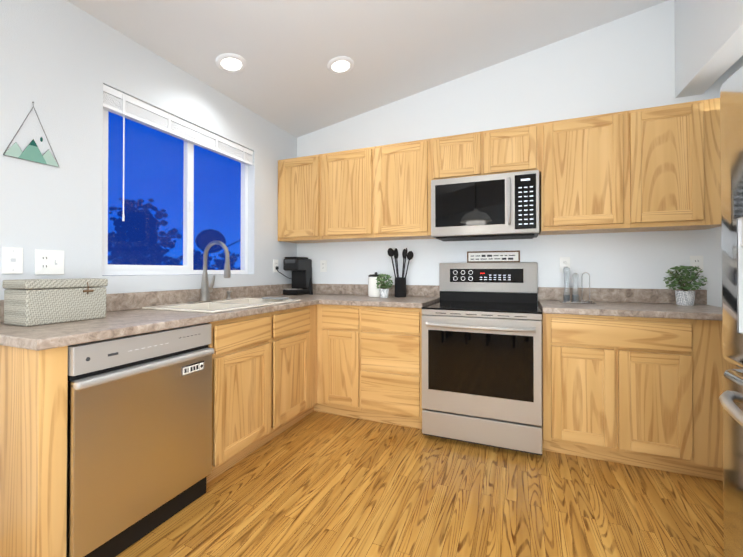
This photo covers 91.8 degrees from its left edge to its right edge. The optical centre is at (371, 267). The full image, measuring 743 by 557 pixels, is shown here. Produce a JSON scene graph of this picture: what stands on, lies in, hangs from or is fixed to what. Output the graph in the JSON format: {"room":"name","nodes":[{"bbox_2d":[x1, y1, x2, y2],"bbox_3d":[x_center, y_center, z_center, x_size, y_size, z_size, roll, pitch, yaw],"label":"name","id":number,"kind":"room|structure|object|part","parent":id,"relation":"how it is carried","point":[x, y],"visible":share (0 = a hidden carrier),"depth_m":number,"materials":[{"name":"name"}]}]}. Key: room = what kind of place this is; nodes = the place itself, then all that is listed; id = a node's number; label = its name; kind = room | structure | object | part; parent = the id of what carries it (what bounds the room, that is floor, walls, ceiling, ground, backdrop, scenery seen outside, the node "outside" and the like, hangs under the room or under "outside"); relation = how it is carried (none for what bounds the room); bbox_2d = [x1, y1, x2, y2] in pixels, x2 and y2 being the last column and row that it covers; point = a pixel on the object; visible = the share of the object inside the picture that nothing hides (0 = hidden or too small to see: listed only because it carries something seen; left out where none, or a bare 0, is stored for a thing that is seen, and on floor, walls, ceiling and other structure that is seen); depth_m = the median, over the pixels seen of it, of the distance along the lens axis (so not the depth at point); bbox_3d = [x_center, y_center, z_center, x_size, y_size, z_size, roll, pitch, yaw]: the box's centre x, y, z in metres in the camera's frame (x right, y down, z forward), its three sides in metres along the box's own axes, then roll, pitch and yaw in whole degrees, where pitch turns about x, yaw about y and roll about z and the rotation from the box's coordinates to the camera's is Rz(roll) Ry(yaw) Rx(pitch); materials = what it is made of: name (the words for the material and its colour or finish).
{"room":"kitchen","nodes":[
{"label":"kitchen","id":0,"kind":"room"},
{"bbox_2d":[0,0,296,299],"bbox_3d":[-2.183,-0.927,0.488,0.150,4.200,7.350,0,-1,22],"label":"wall","id":1,"kind":"structure","parent":0,"point":[62,62],"depth_m":1.89,"materials":[{"name":"white paint"}]},
{"bbox_2d":[2,247,22,273],"bbox_3d":[-1.624,-0.033,1.629,0.009,0.120,0.072,0,-1,22],"label":"outlet plate","id":2,"kind":"object","parent":1,"relation":"attached to","point":[12,260],"visible":1,"depth_m":1.63,"materials":[{"name":"white plastic"}]},
{"bbox_2d":[3,102,59,167],"bbox_3d":[-1.598,-0.643,1.699,0.008,0.284,0.213,0,-1,22],"label":"art","id":3,"kind":"object","parent":1,"relation":"attached to","point":[31,152],"visible":1,"depth_m":1.69,"materials":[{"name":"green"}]},
{"bbox_2d":[35,249,63,274],"bbox_3d":[-1.569,-0.027,1.758,0.014,0.120,0.118,0,-1,22],"label":"outlet","id":4,"kind":"object","parent":1,"relation":"attached to","point":[49,262],"visible":1,"depth_m":1.75,"materials":[{"name":"white plastic"}]},
{"bbox_2d":[102,109,247,274],"bbox_3d":[-1.328,-0.485,2.587,0.072,1.066,1.226,0,-1,22],"label":"window","id":5,"kind":"structure","parent":1,"relation":"in","point":[186,268],"depth_m":2.57,"materials":[{"name":"white plastic"}]},
{"bbox_2d":[103,84,252,165],"bbox_3d":[-1.279,-0.955,2.571,0.046,0.123,1.222,0,-1,22],"label":"window blinds","id":6,"kind":"object","parent":5,"relation":"attached to","point":[116,102],"visible":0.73,"depth_m":2.38,"materials":[{"name":"white plastic"}]},
{"bbox_2d":[122,115,124,220],"bbox_3d":[-1.458,-0.629,2.117,0.012,0.710,0.012,0,-1,22],"label":"cord","id":7,"kind":"object","parent":6,"relation":"hanging from","point":[123,216],"visible":0.89,"depth_m":2.11,"materials":[{"name":"white plastic"}]},
{"bbox_2d":[273,259,277,271],"bbox_3d":[-0.900,-0.018,3.386,0.010,0.120,0.072,0,-1,22],"label":"outlet","id":8,"kind":"object","parent":1,"relation":"attached to","point":[275,262],"visible":0.79,"depth_m":3.38,"materials":[{"name":"white plastic"}]},
{"bbox_2d":[67,0,667,137],"bbox_3d":[-0.478,-1.764,-0.288,4.000,0.842,7.600,0,-1,22],"label":"ceiling","id":9,"kind":"structure","parent":0,"point":[286,80],"depth_m":2.49,"materials":[{"name":"white paint"}]},
{"bbox_2d":[216,53,246,72],"bbox_3d":[-0.963,-1.401,2.471,0.198,0.043,0.200,0,-1,22],"label":"recessed light","id":10,"kind":"object","parent":9,"relation":"in","point":[230,63],"visible":1,"depth_m":2.46,"materials":[{"name":"white plastic"}]},
{"bbox_2d":[327,56,353,73],"bbox_3d":[-0.229,-1.503,2.679,0.198,0.043,0.200,0,-1,22],"label":"recessed light","id":11,"kind":"object","parent":9,"relation":"in","point":[340,65],"visible":1,"depth_m":2.67,"materials":[{"name":"white plastic"}]},
{"bbox_2d":[116,411,723,556],"bbox_3d":[-0.449,1.217,-0.243,4.000,0.100,7.450,0,-1,22],"label":"floor","id":12,"kind":"structure","parent":0,"point":[316,484],"depth_m":1.80,"materials":[{"name":"brown wood"}]},
{"bbox_2d":[66,323,213,556],"bbox_3d":[-1.234,0.733,1.706,0.648,0.892,0.638,0,-1,22],"label":"dishwasher","id":13,"kind":"object","parent":12,"relation":"on","point":[139,436],"visible":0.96,"depth_m":1.51,"materials":[{"name":"grey metal"}]},
{"bbox_2d":[206,305,316,483],"bbox_3d":[-0.918,0.740,2.516,0.628,0.898,1.090,0,-1,22],"label":"base cabinet","id":14,"kind":"object","parent":12,"relation":"on","point":[264,378],"depth_m":2.25,"materials":[{"name":"brown wood"}]},
{"bbox_2d":[0,284,319,350],"bbox_3d":[-0.931,0.218,2.446,0.660,0.138,2.451,0,-1,22],"label":"countertop","id":15,"kind":"structure","parent":14,"relation":"on","point":[127,314],"depth_m":1.80,"materials":[{"name":"stone"}]},
{"bbox_2d":[2,278,107,326],"bbox_3d":[-1.417,0.146,1.634,0.196,0.190,0.318,0,-1,22],"label":"basket","id":16,"kind":"object","parent":15,"relation":"on","point":[31,302],"visible":1,"depth_m":1.55,"materials":[{"name":"beige wicker"}]},
{"bbox_2d":[187,240,230,302],"bbox_3d":[-1.076,0.024,2.479,0.259,0.424,0.250,0,-1,22],"label":"faucet","id":17,"kind":"object","parent":15,"relation":"on","point":[205,289],"depth_m":2.49,"materials":[{"name":"silver metal"}]},
{"bbox_2d":[142,240,300,312],"bbox_3d":[-0.947,0.131,2.431,0.560,0.641,0.850,0,-1,22],"label":"sink","id":18,"kind":"object","parent":15,"relation":"in","point":[204,304],"visible":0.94,"depth_m":2.45,"materials":[{"name":"white porcelain"},{"name":"brushed nickel"}]},
{"bbox_2d":[226,291,231,299],"bbox_3d":[-1.073,0.205,2.714,0.048,0.066,0.036,0,-1,22],"label":"soap dispenser","id":19,"kind":"object","parent":18,"relation":"on","point":[228,292],"depth_m":2.71,"materials":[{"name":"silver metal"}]},
{"bbox_2d":[276,257,311,294],"bbox_3d":[-0.745,0.077,3.482,0.205,0.360,0.322,0,-1,22],"label":"coffee maker","id":20,"kind":"object","parent":15,"relation":"on","point":[300,268],"visible":0.98,"depth_m":3.47,"materials":[{"name":"black plastic"}]},
{"bbox_2d":[309,278,312,294],"bbox_3d":[-0.584,0.177,3.459,0.044,0.160,0.044,0,-1,22],"label":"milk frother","id":21,"kind":"object","parent":15,"relation":"on","point":[310,288],"visible":1,"depth_m":3.45,"materials":[{"name":"black plastic"}]},
{"bbox_2d":[314,304,422,428],"bbox_3d":[0.079,0.744,3.012,0.878,0.898,0.628,0,-1,22],"label":"base cabinet","id":22,"kind":"object","parent":12,"relation":"on","point":[369,358],"depth_m":2.72,"materials":[{"name":"brown wood"}]},
{"bbox_2d":[320,284,439,307],"bbox_3d":[0.101,0.223,2.998,0.827,0.138,0.644,0,-1,22],"label":"countertop","id":23,"kind":"structure","parent":22,"relation":"on","point":[417,296],"depth_m":3.13,"materials":[{"name":"stone"}]},
{"bbox_2d":[368,272,382,296],"bbox_3d":[0.040,0.147,3.214,0.140,0.216,0.140,0,-1,22],"label":"canister","id":24,"kind":"object","parent":23,"relation":"on","point":[373,290],"visible":0.79,"depth_m":3.15,"materials":[{"name":"white ceramic"}]},
{"bbox_2d":[376,274,392,297],"bbox_3d":[0.106,0.151,3.054,0.158,0.204,0.154,0,-1,22],"label":"plant","id":25,"kind":"object","parent":23,"relation":"on","point":[384,290],"visible":1,"depth_m":3.02,"materials":[{"name":"green plant"}]},
{"bbox_2d":[387,248,413,296],"bbox_3d":[0.252,0.040,3.138,0.224,0.429,0.167,0,-1,22],"label":"utensil crock","id":26,"kind":"object","parent":23,"relation":"on","point":[400,286],"visible":1,"depth_m":3.11,"materials":[{"name":"black plastic"}]},
{"bbox_2d":[422,262,541,454],"bbox_3d":[0.812,0.563,2.630,0.758,1.215,0.761,0,-1,22],"label":"range","id":27,"kind":"object","parent":12,"relation":"on","point":[481,353],"visible":1,"depth_m":2.37,"materials":[{"name":"grey metal"}]},
{"bbox_2d":[467,250,519,262],"bbox_3d":[0.992,-0.090,2.942,0.410,0.094,0.022,0,-1,22],"label":"sign","id":28,"kind":"object","parent":27,"relation":"on","point":[490,256],"visible":0.96,"depth_m":2.93,"materials":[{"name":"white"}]},
{"bbox_2d":[538,305,740,480],"bbox_3d":[1.678,0.739,2.354,1.040,0.898,0.628,0,-1,22],"label":"base cabinet","id":29,"kind":"object","parent":12,"relation":"on","point":[641,392],"depth_m":2.09,"materials":[{"name":"brown wood"}]},
{"bbox_2d":[538,287,721,320],"bbox_3d":[1.674,0.217,2.351,1.041,0.138,0.644,0,-1,22],"label":"countertop","id":30,"kind":"structure","parent":29,"relation":"on","point":[622,302],"depth_m":2.44,"materials":[{"name":"stone"}]},
{"bbox_2d":[559,267,595,303],"bbox_3d":[1.466,0.122,2.573,0.215,0.256,0.140,0,-1,22],"label":"salt","id":31,"kind":"object","parent":30,"relation":"on","point":[566,294],"visible":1,"depth_m":2.56,"materials":[{"name":"silver metal"}]},
{"bbox_2d":[663,266,706,305],"bbox_3d":[2.075,0.116,2.382,0.230,0.263,0.230,0,-1,22],"label":"plant","id":32,"kind":"object","parent":30,"relation":"on","point":[684,296],"visible":1,"depth_m":2.36,"materials":[{"name":"green plant"}]},
{"bbox_2d":[719,65,742,556],"bbox_3d":[1.287,0.276,0.607,0.911,1.755,0.900,0,-1,22],"label":"refrigerator","id":33,"kind":"object","parent":12,"relation":"on","point":[731,133],"visible":1,"depth_m":1.08,"materials":[{"name":"grey metal"}]},
{"bbox_3d":[1.073,-0.148,0.944,0.080,0.900,0.447,0,-1,22],"label":"door","id":34,"kind":"part","parent":33,"relation":"part of","materials":[{"name":"silver metal"}]},
{"bbox_2d":[297,0,742,306],"bbox_3d":[0.990,-0.906,3.075,3.750,4.200,0.150,0,-1,22],"label":"wall","id":35,"kind":"structure","parent":0,"point":[626,63],"depth_m":2.81,"materials":[{"name":"white paint"}]},
{"bbox_2d":[278,153,329,242],"bbox_3d":[-0.580,-0.638,3.451,0.549,0.770,0.336,0,-1,22],"label":"upper cabinet","id":36,"kind":"object","parent":35,"relation":"attached to","point":[303,182],"depth_m":3.29,"materials":[{"name":"brown wood"}]},
{"bbox_2d":[320,260,326,271],"bbox_3d":[-0.478,-0.016,3.585,0.072,0.116,0.010,0,-1,22],"label":"electrical outlet","id":37,"kind":"object","parent":35,"relation":"attached to","point":[323,265],"visible":1,"depth_m":3.58,"materials":[{"name":"white plastic"}]},
{"bbox_2d":[330,146,389,241],"bbox_3d":[-0.160,-0.639,3.278,0.663,0.770,0.336,0,-1,22],"label":"upper cabinet","id":38,"kind":"object","parent":35,"relation":"attached to","point":[356,174],"depth_m":3.10,"materials":[{"name":"brown wood"}]},
{"bbox_2d":[382,139,435,239],"bbox_3d":[0.270,-0.640,3.102,0.560,0.770,0.336,0,-1,22],"label":"upper cabinet","id":39,"kind":"object","parent":35,"relation":"attached to","point":[406,184],"depth_m":2.92,"materials":[{"name":"brown wood"}]},
{"bbox_2d":[430,123,541,181],"bbox_3d":[0.895,-0.854,2.846,0.792,0.348,0.336,0,-1,22],"label":"upper cabinet","id":40,"kind":"object","parent":35,"relation":"attached to","point":[518,148],"depth_m":2.68,"materials":[{"name":"brown wood"}]},
{"bbox_2d":[431,170,538,240],"bbox_3d":[0.875,-0.452,2.792,0.758,0.448,0.443,0,-1,22],"label":"microwave","id":41,"kind":"object","parent":40,"relation":"attached to","point":[502,206],"visible":1,"depth_m":2.62,"materials":[{"name":"grey metal"}]},
{"bbox_2d":[560,257,569,271],"bbox_3d":[1.491,-0.023,2.774,0.072,0.116,0.010,0,-1,22],"label":"electrical outlet","id":42,"kind":"object","parent":35,"relation":"attached to","point":[564,262],"visible":0.83,"depth_m":2.77,"materials":[{"name":"white plastic"}]},
{"bbox_2d":[539,98,720,234],"bbox_3d":[1.738,-0.645,2.498,1.030,0.770,0.336,0,-1,22],"label":"upper cabinet","id":43,"kind":"object","parent":35,"relation":"attached to","point":[657,168],"depth_m":2.34,"materials":[{"name":"brown wood"}]},
{"bbox_2d":[690,256,702,272],"bbox_3d":[2.231,-0.026,2.470,0.072,0.116,0.010,0,-1,22],"label":"electrical outlet","id":44,"kind":"object","parent":35,"relation":"attached to","point":[696,261],"visible":0.81,"depth_m":2.47,"materials":[{"name":"white plastic"}]},
{"bbox_2d":[675,0,742,97],"bbox_3d":[0.831,-2.128,-0.824,0.150,1.820,7.199,0,-1,22],"label":"wall","id":45,"kind":"structure","parent":0,"point":[708,43],"depth_m":2.17,"materials":[{"name":"white paint"}]},
{"label":"outside","id":46,"kind":"structure","parent":0,"visible":0},
{"bbox_2d":[108,111,240,269],"bbox_3d":[-7.953,-2.749,9.934,0.001,16.000,34.000,0,-1,22],"label":"sky","id":47,"kind":"structure","parent":46,"point":[225,200],"depth_m":12.45,"materials":[{"name":"blue"}]},
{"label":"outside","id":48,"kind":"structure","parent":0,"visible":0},
{"bbox_2d":[102,198,200,275],"bbox_3d":[-4.798,0.142,7.544,2.236,3.179,2.098,0,-1,22],"label":"tree","id":49,"kind":"object","parent":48,"point":[121,236],"depth_m":7.30,"materials":[{"name":"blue plant"}]},
{"bbox_2d":[177,249,224,274],"bbox_3d":[-4.958,0.609,10.466,1.865,2.294,2.125,0,-1,22],"label":"tree","id":50,"kind":"object","parent":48,"point":[197,264],"depth_m":10.33,"materials":[{"name":"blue plant"}]},
{"bbox_2d":[195,229,240,269],"bbox_3d":[-2.718,0.513,6.496,0.583,2.421,0.623,0,-1,22],"label":"dish","id":51,"kind":"object","parent":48,"point":[203,240],"depth_m":6.43,"materials":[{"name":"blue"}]},
{"bbox_2d":[211,251,240,269],"bbox_3d":[-4.793,0.585,12.259,1.481,2.373,1.692,0,-1,22],"label":"tree","id":52,"kind":"object","parent":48,"point":[231,258],"depth_m":11.96,"materials":[{"name":"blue plant"}]}
]}

